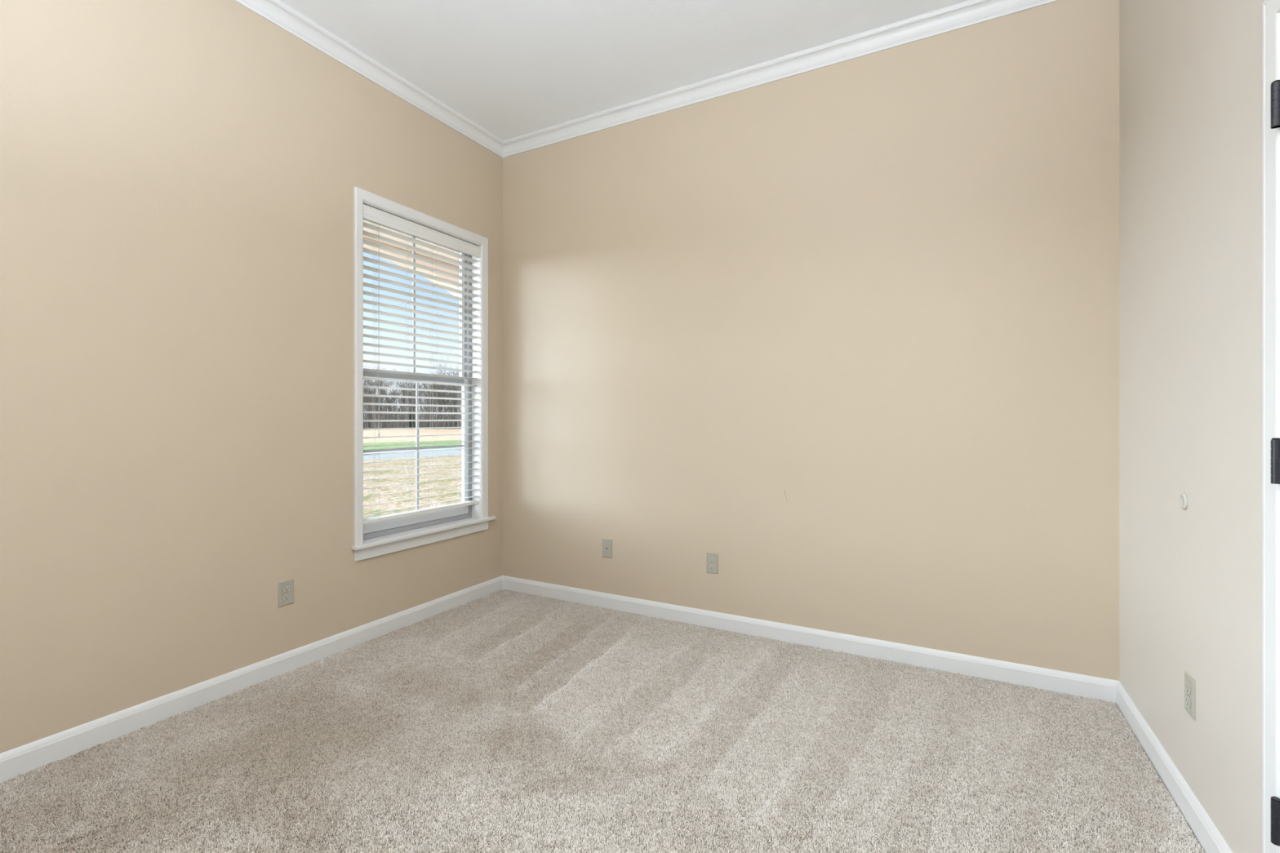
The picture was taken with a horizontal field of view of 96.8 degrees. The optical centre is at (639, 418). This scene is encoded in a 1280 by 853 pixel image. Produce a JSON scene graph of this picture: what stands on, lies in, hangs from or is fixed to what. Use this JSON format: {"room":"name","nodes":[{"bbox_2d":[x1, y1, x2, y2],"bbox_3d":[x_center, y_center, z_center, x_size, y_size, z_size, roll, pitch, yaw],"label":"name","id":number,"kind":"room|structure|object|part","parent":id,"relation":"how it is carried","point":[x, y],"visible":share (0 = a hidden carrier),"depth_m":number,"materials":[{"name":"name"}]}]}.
{"room":"empty bedroom","nodes":[
{"label":"empty bedroom","id":0,"kind":"room"},
{"bbox_2d":[0,0,502,753],"bbox_3d":[-1.948,-0.333,2.210,0.155,3.295,4.245,0,0,28],"label":"wall","id":1,"kind":"structure","parent":0,"point":[178,178],"depth_m":2.26,"materials":[{"name":"beige paint"}]},
{"bbox_2d":[0,575,502,782],"bbox_3d":[-1.874,1.127,2.170,0.013,0.092,3.945,0,0,28],"label":"baseboard","id":2,"kind":"structure","parent":1,"relation":"attached to","point":[21,760],"depth_m":2.33,"materials":[{"name":"white wood"}]},
{"bbox_2d":[278,578,293,607],"bbox_3d":[-1.633,0.806,2.623,0.008,0.114,0.070,0,0,28],"label":"wall outlet","id":3,"kind":"object","parent":1,"relation":"attached to","point":[286,588],"visible":1,"depth_m":2.62,"materials":[{"name":"beige plastic"}]},
{"bbox_2d":[282,593,290,600],"bbox_3d":[-1.631,0.826,2.622,0.004,0.028,0.034,0,0,28],"label":"receptacle","id":4,"kind":"object","parent":3,"relation":"attached to","point":[286,597],"depth_m":2.62,"materials":[{"name":"beige plastic"}]},
{"bbox_2d":[282,585,290,592],"bbox_3d":[-1.631,0.786,2.622,0.004,0.028,0.034,0,0,28],"label":"receptacle","id":5,"kind":"object","parent":3,"relation":"attached to","point":[286,588],"depth_m":2.62,"materials":[{"name":"beige plastic"}]},
{"bbox_2d":[234,0,503,157],"bbox_3d":[-1.859,-1.835,2.162,0.046,0.089,3.945,0,0,28],"label":"crown molding","id":6,"kind":"structure","parent":1,"relation":"attached to","point":[276,11],"depth_m":2.96,"materials":[{"name":"white wood"}]},
{"bbox_2d":[351,186,496,561],"bbox_3d":[-1.285,-0.228,3.389,0.185,1.928,1.026,0,0,28],"label":"window","id":7,"kind":"structure","parent":1,"relation":"in","point":[371,547],"depth_m":3.41,"materials":[{"name":"white wood"}]},
{"bbox_3d":[-1.356,-1.098,3.400,0.026,0.016,0.750,0,0,28],"label":"rail","id":8,"kind":"part","parent":7,"relation":"part of","materials":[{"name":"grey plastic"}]},
{"bbox_3d":[-1.330,-0.244,3.386,0.026,0.034,0.734,0,0,28],"label":"meeting rail","id":9,"kind":"part","parent":7,"relation":"part of","materials":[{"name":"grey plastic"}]},
{"bbox_3d":[-1.356,-0.666,3.400,0.026,0.879,0.810,0,0,28],"label":"sash","id":10,"kind":"part","parent":7,"relation":"part of","materials":[{"name":"white plastic"}]},
{"bbox_3d":[-1.330,0.182,3.386,0.026,0.886,0.810,0,0,28],"label":"sash","id":11,"kind":"part","parent":7,"relation":"part of","materials":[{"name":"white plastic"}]},
{"bbox_3d":[-1.345,-0.237,3.394,0.073,1.782,0.850,0,0,28],"label":"frame","id":12,"kind":"part","parent":7,"relation":"part of","materials":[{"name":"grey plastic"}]},
{"bbox_2d":[363,204,479,524],"bbox_3d":[-1.278,-0.280,3.359,0.068,1.685,0.848,0,0,28],"label":"window blind","id":13,"kind":"object","parent":7,"relation":"attached to","point":[370,213],"visible":0.88,"depth_m":3.30,"materials":[{"name":"white plastic"}]},
{"bbox_3d":[-1.431,-0.271,3.084,0.053,1.621,0.004,0,0,28],"label":"ladder cord","id":14,"kind":"part","parent":13,"relation":"part of","materials":[{"name":"white fabric"}]},
{"bbox_3d":[-1.413,-0.623,3.062,0.001,0.919,0.009,0,0,28],"label":"pull cord","id":15,"kind":"part","parent":13,"relation":"part of","materials":[{"name":"white fabric"}]},
{"bbox_3d":[-1.329,-0.271,3.274,0.053,1.621,0.004,0,0,28],"label":"ladder cord","id":16,"kind":"part","parent":13,"relation":"part of","materials":[{"name":"white fabric"}]},
{"bbox_3d":[-1.282,0.550,3.360,0.049,0.021,0.842,0,0,28],"label":"rail","id":17,"kind":"part","parent":13,"relation":"part of","materials":[{"name":"white plastic"}]},
{"bbox_3d":[-1.245,-0.271,3.429,0.053,1.621,0.004,0,0,28],"label":"ladder cord","id":18,"kind":"part","parent":13,"relation":"part of","materials":[{"name":"white fabric"}]},
{"bbox_3d":[-1.145,-0.271,3.615,0.001,1.621,0.001,0,0,28],"label":"lift cord","id":19,"kind":"part","parent":13,"relation":"part of","materials":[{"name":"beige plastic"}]},
{"bbox_3d":[-1.141,-0.271,3.623,0.053,1.621,0.004,0,0,28],"label":"ladder cord","id":20,"kind":"part","parent":13,"relation":"part of","materials":[{"name":"white fabric"}]},
{"bbox_2d":[0,596,1204,852],"bbox_3d":[-0.420,1.244,1.388,3.314,0.141,3.945,0,0,28],"label":"floor","id":21,"kind":"structure","parent":0,"point":[531,597],"depth_m":1.77,"materials":[{"name":"brown carpet"}]},
{"bbox_2d":[0,588,1204,852],"bbox_3d":[-0.128,1.167,1.931,3.288,0.012,2.685,0,0,28],"label":"carpet","id":22,"kind":"object","parent":21,"relation":"on","point":[536,614],"visible":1,"depth_m":1.96,"materials":[{"name":"beige carpet"}]},
{"bbox_2d":[279,0,967,140],"bbox_3d":[-0.420,-1.930,1.388,3.314,0.100,3.945,0,0,28],"label":"ceiling","id":23,"kind":"structure","parent":0,"point":[513,68],"depth_m":2.83,"materials":[{"name":"white paint"}]},
{"bbox_2d":[502,0,1119,680],"bbox_3d":[0.550,-0.333,3.191,3.314,3.295,0.150,0,0,28],"label":"wall","id":24,"kind":"structure","parent":0,"point":[845,335],"depth_m":2.85,"materials":[{"name":"beige paint"}]},
{"bbox_2d":[602,538,612,558],"bbox_3d":[-0.203,0.803,3.507,0.070,0.114,0.007,0,0,28],"label":"cable jack plate","id":25,"kind":"object","parent":24,"relation":"attached to","point":[606,544],"visible":1,"depth_m":3.50,"materials":[{"name":"beige plastic"}]},
{"bbox_2d":[706,552,718,573],"bbox_3d":[0.403,0.811,3.180,0.070,0.114,0.008,0,0,28],"label":"wall outlet","id":26,"kind":"object","parent":24,"relation":"attached to","point":[712,559],"visible":1,"depth_m":3.18,"materials":[{"name":"beige plastic"}]},
{"bbox_2d":[709,564,715,569],"bbox_3d":[0.402,0.831,3.178,0.034,0.028,0.004,0,0,28],"label":"receptacle","id":27,"kind":"object","parent":26,"relation":"attached to","point":[712,566],"depth_m":3.18,"materials":[{"name":"beige plastic"}]},
{"bbox_2d":[709,557,715,562],"bbox_3d":[0.402,0.791,3.178,0.034,0.028,0.004,0,0,28],"label":"receptacle","id":28,"kind":"object","parent":26,"relation":"attached to","point":[711,559],"depth_m":3.18,"materials":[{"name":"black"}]},
{"bbox_2d":[502,0,1058,157],"bbox_3d":[0.503,-1.835,3.104,3.314,0.089,0.046,0,0,28],"label":"crown molding","id":29,"kind":"structure","parent":24,"relation":"attached to","point":[969,12],"depth_m":2.96,"materials":[{"name":"white wood"}]},
{"bbox_2d":[502,575,1119,702],"bbox_3d":[0.511,1.127,3.119,3.314,0.092,0.013,0,0,28],"label":"baseboard","id":30,"kind":"structure","parent":24,"relation":"attached to","point":[1061,682],"depth_m":2.83,"materials":[{"name":"white wood"}]},
{"bbox_2d":[1119,0,1264,852],"bbox_3d":[1.091,-0.333,0.574,0.120,3.295,4.245,0,0,28],"label":"wall","id":31,"kind":"structure","parent":0,"point":[1191,71],"depth_m":1.64,"materials":[{"name":"beige paint"}]},
{"bbox_2d":[1115,681,1232,852],"bbox_3d":[1.673,1.127,1.795,0.013,0.092,1.242,0,0,28],"label":"baseboard","id":32,"kind":"structure","parent":31,"relation":"attached to","point":[1203,828],"depth_m":1.75,"materials":[{"name":"white wood"}]},
{"bbox_2d":[1179,493,1187,510],"bbox_3d":[1.626,0.249,1.700,0.007,0.049,0.049,0,0,28],"label":"bumper cover","id":33,"kind":"object","parent":31,"relation":"attached to","point":[1183,498],"visible":1,"depth_m":1.69,"materials":[{"name":"white plastic"}]},
{"bbox_2d":[1184,671,1195,720],"bbox_3d":[1.602,0.808,1.657,0.008,0.114,0.070,0,0,28],"label":"wall outlet","id":34,"kind":"object","parent":31,"relation":"attached to","point":[1189,682],"visible":1,"depth_m":1.64,"materials":[{"name":"beige plastic"}]},
{"bbox_2d":[1185,695,1190,708],"bbox_3d":[1.600,0.828,1.658,0.004,0.028,0.034,0,0,28],"label":"receptacle","id":35,"kind":"object","parent":34,"relation":"attached to","point":[1187,697],"depth_m":1.66,"materials":[{"name":"beige plastic"}]},
{"bbox_2d":[1185,682,1190,694],"bbox_3d":[1.600,0.788,1.658,0.004,0.028,0.034,0,0,28],"label":"receptacle","id":36,"kind":"object","parent":34,"relation":"attached to","point":[1187,684],"depth_m":1.66,"materials":[{"name":"beige plastic"}]},
{"bbox_2d":[1262,0,1279,852],"bbox_3d":[1.239,0.128,0.907,0.174,2.085,0.734,0,0,28],"label":"door","id":37,"kind":"structure","parent":31,"relation":"in","point":[1271,8],"depth_m":1.22,"materials":[{"name":"white wood"}]},
{"bbox_3d":[-2.246,1.290,3.992,2.060,0.050,8.100,0,0,28],"label":"floor","id":38,"kind":"structure","parent":0,"visible":0},
{"bbox_3d":[-3.653,0.196,3.130,0.200,2.238,0.350,0,0,28],"label":"porch post","id":39,"kind":"object","parent":38,"relation":"on","visible":0},
{"bbox_2d":[363,244,459,297],"bbox_3d":[-2.655,-1.404,4.984,0.200,0.962,4.560,0,0,28],"label":"arch","id":40,"kind":"object","parent":39,"relation":"on","point":[365,246],"visible":0.12,"depth_m":5.78,"materials":[{"name":"white paint"}]},
{"bbox_2d":[363,219,459,266],"bbox_3d":[-2.114,-1.660,3.921,1.760,0.070,8.100,0,0,28],"label":"ceiling","id":41,"kind":"structure","parent":40,"relation":"attached to","point":[365,228],"depth_m":5.26,"materials":[{"name":"white paint"}]},
{"bbox_2d":[363,236,459,268],"bbox_3d":[-2.558,-1.603,4.932,0.020,0.045,4.560,0,0,28],"label":"trim","id":42,"kind":"structure","parent":41,"relation":"attached to","point":[364,237],"depth_m":5.50,"materials":[{"name":"beige wood"}]},
{"label":"outside","id":43,"kind":"structure","parent":0,"visible":0},
{"bbox_2d":[363,428,462,443],"bbox_3d":[-49.069,1.615,71.842,132.000,0.200,200.000,0,0,28],"label":"field","id":44,"kind":"structure","parent":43,"point":[385,433],"depth_m":52.72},
{"bbox_2d":[363,364,389,428],"bbox_3d":[-38.091,-3.156,79.724,8.254,9.583,5.075,0,0,2],"label":"bare tree","id":45,"kind":"object","parent":44,"relation":"on","point":[366,388],"visible":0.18,"depth_m":79.91,"materials":[{"name":"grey plant"}]},
{"bbox_2d":[363,365,389,423],"bbox_3d":[-41.344,-3.514,88.494,5.624,10.262,7.473,0,0,-22],"label":"bare tree","id":46,"kind":"object","parent":44,"relation":"on","point":[380,366],"visible":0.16,"depth_m":87.76,"materials":[{"name":"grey plant"}]},
{"bbox_2d":[363,379,392,419],"bbox_3d":[-44.991,-3.066,96.285,6.498,9.348,7.573,0,0,1],"label":"bare tree","id":47,"kind":"object","parent":44,"relation":"on","point":[363,380],"visible":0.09,"depth_m":96.15,"materials":[{"name":"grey plant"}]},
{"bbox_2d":[373,393,387,413],"bbox_3d":[-43.070,-1.668,92.647,3.292,6.531,5.563,0,0,13],"label":"bare tree","id":48,"kind":"object","parent":44,"relation":"on","point":[374,393],"visible":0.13,"depth_m":93.48,"materials":[{"name":"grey plant"}]},
{"bbox_2d":[364,379,399,428],"bbox_3d":[-36.003,-2.364,79.479,6.855,7.959,4.215,0,0,-28],"label":"bare tree","id":49,"kind":"object","parent":44,"relation":"on","point":[370,391],"visible":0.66,"depth_m":79.20,"materials":[{"name":"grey plant"}]},
{"bbox_2d":[368,380,398,422],"bbox_3d":[-37.542,-2.770,83.516,4.968,8.743,5.728,0,0,-3],"label":"bare tree","id":50,"kind":"object","parent":44,"relation":"on","point":[380,389],"visible":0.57,"depth_m":84.15,"materials":[{"name":"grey plant"}]},
{"bbox_2d":[382,389,404,415],"bbox_3d":[-36.966,-1.839,85.287,4.946,6.844,3.566,0,0,-18],"label":"bare tree","id":51,"kind":"object","parent":44,"relation":"on","point":[391,391],"visible":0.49,"depth_m":85.18,"materials":[{"name":"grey plant"}]},
{"bbox_2d":[382,363,412,404],"bbox_3d":[-40.611,-3.923,97.386,7.459,11.093,7.229,0,0,40],"label":"bare tree","id":52,"kind":"object","parent":44,"relation":"on","point":[406,363],"visible":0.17,"depth_m":97.21,"materials":[{"name":"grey plant"}]},
{"bbox_2d":[391,386,413,419],"bbox_3d":[-36.901,-2.231,89.652,4.270,7.640,5.070,0,0,27],"label":"bare tree","id":53,"kind":"object","parent":44,"relation":"on","point":[410,387],"visible":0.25,"depth_m":89.38,"materials":[{"name":"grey plant"}]},
{"bbox_2d":[383,365,430,416],"bbox_3d":[-34.650,-3.087,84.008,6.786,9.390,4.892,0,0,-23],"label":"bare tree","id":54,"kind":"object","parent":44,"relation":"on","point":[412,384],"visible":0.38,"depth_m":84.11,"materials":[{"name":"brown plant"}]},
{"bbox_2d":[393,369,422,411],"bbox_3d":[-40.645,-3.787,97.922,7.272,10.815,7.048,0,0,-11],"label":"bare tree","id":55,"kind":"object","parent":44,"relation":"on","point":[402,370],"visible":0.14,"depth_m":97.09,"materials":[{"name":"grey plant"}]},
{"bbox_2d":[404,407,415,427],"bbox_3d":[-32.254,-0.006,80.004,2.044,3.159,2.059,0,0,28],"label":"evergreen tree","id":56,"kind":"object","parent":44,"relation":"on","point":[409,424],"visible":0.69,"depth_m":79.73,"materials":[{"name":"plant"}]},
{"bbox_2d":[397,382,422,408],"bbox_3d":[-36.146,-2.821,90.264,4.943,8.845,5.869,0,0,-43],"label":"bare tree","id":57,"kind":"object","parent":44,"relation":"on","point":[403,393],"visible":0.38,"depth_m":89.38,"materials":[{"name":"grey plant"}]},
{"bbox_2d":[363,393,462,429],"bbox_3d":[-36.716,-1.155,91.224,53.500,5.461,35.054,0,0,28],"label":"undergrowth","id":58,"kind":"object","parent":44,"relation":"on","point":[382,424],"visible":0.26,"depth_m":81.78,"materials":[{"name":"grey plant"}]},
{"bbox_2d":[406,382,426,416],"bbox_3d":[-38.924,-2.938,96.710,7.782,9.137,4.606,0,0,34],"label":"bare tree","id":59,"kind":"object","parent":44,"relation":"on","point":[408,382],"visible":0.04,"depth_m":95.81,"materials":[{"name":"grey plant"}]},
{"bbox_2d":[410,383,437,427],"bbox_3d":[-32.622,-2.665,87.509,4.964,8.537,5.308,0,0,-39],"label":"bare tree","id":60,"kind":"object","parent":44,"relation":"on","point":[425,384],"visible":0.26,"depth_m":87.12,"materials":[{"name":"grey plant"}]},
{"bbox_2d":[411,383,445,429],"bbox_3d":[-29.990,-2.468,80.745,4.730,8.134,5.058,0,0,-37],"label":"bare tree","id":61,"kind":"object","parent":44,"relation":"on","point":[425,385],"visible":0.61,"depth_m":80.43,"materials":[{"name":"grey plant"}]},
{"bbox_2d":[424,371,457,416],"bbox_3d":[-33.482,-3.412,95.240,7.265,10.053,5.238,0,0,-29],"label":"bare tree","id":62,"kind":"object","parent":44,"relation":"on","point":[449,371],"visible":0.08,"depth_m":95.24,"materials":[{"name":"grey plant"}]},
{"bbox_2d":[423,351,462,404],"bbox_3d":[-26.332,-4.103,81.071,7.603,11.459,6.403,0,0,-5],"label":"bare tree","id":63,"kind":"object","parent":44,"relation":"on","point":[451,387],"visible":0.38,"depth_m":79.94,"materials":[{"name":"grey plant"}]},
{"bbox_2d":[432,385,453,426],"bbox_3d":[-29.157,-1.975,83.474,3.792,7.160,6.167,0,0,-25],"label":"bare tree","id":64,"kind":"object","parent":44,"relation":"on","point":[448,388],"visible":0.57,"depth_m":82.64,"materials":[{"name":"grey plant"}]},
{"bbox_2d":[426,384,462,422],"bbox_3d":[-32.205,-2.798,92.796,6.955,8.801,5.859,0,0,0],"label":"bare tree","id":65,"kind":"object","parent":44,"relation":"on","point":[435,384],"visible":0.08,"depth_m":92.53,"materials":[{"name":"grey plant"}]},
{"bbox_2d":[427,369,462,426],"bbox_3d":[-28.525,-2.938,83.536,4.839,9.137,7.870,0,0,21],"label":"bare tree","id":66,"kind":"object","parent":44,"relation":"on","point":[451,401],"visible":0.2,"depth_m":83.94,"materials":[{"name":"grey plant"}]},
{"bbox_2d":[433,384,456,422],"bbox_3d":[-29.404,-2.707,86.175,5.015,8.624,5.362,0,0,-43],"label":"bare tree","id":67,"kind":"object","parent":44,"relation":"on","point":[433,384],"visible":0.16,"depth_m":86.12,"materials":[{"name":"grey plant"}]},
{"bbox_2d":[440,386,462,419],"bbox_3d":[-28.409,-2.499,86.765,5.097,8.198,4.767,0,0,1],"label":"bare tree","id":68,"kind":"object","parent":44,"relation":"on","point":[455,386],"visible":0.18,"depth_m":86.59,"materials":[{"name":"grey plant"}]},
{"bbox_2d":[445,364,462,404],"bbox_3d":[-25.797,-3.537,86.484,8.146,10.309,6.862,0,0,0],"label":"bare tree","id":69,"kind":"object","parent":44,"relation":"on","point":[450,365],"visible":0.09,"depth_m":85.75,"materials":[{"name":"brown plant"}]},
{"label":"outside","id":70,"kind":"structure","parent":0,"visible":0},
{"bbox_2d":[363,453,462,519],"bbox_3d":[20.492,1.615,34.396,66.000,0.200,200.000,0,0,28],"label":"lawn","id":71,"kind":"structure","parent":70,"point":[397,464],"depth_m":13.18,"materials":[{"name":"beige plant"}]},
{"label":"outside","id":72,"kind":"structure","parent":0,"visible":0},
{"bbox_2d":[363,440,462,449],"bbox_3d":[-1.697,1.615,46.341,43.600,0.200,200.000,0,0,28],"label":"grass verge","id":73,"kind":"structure","parent":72,"point":[422,442],"depth_m":32.95,"materials":[{"name":"green plant"}]},
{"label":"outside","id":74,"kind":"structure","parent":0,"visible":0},
{"bbox_2d":[363,449,462,459],"bbox_3d":[4.951,1.625,42.762,37.300,0.200,200.000,0,0,28],"label":"road","id":75,"kind":"structure","parent":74,"point":[449,451],"depth_m":23.59,"materials":[{"name":"grey asphalt"}]},
{"bbox_2d":[363,447,462,454],"bbox_3d":[3.014,1.605,43.805,35.100,0.200,200.000,0,0,28],"label":"gutter","id":76,"kind":"object","parent":75,"relation":"on","point":[461,447],"depth_m":26.19,"materials":[{"name":"concrete"}]}
]}

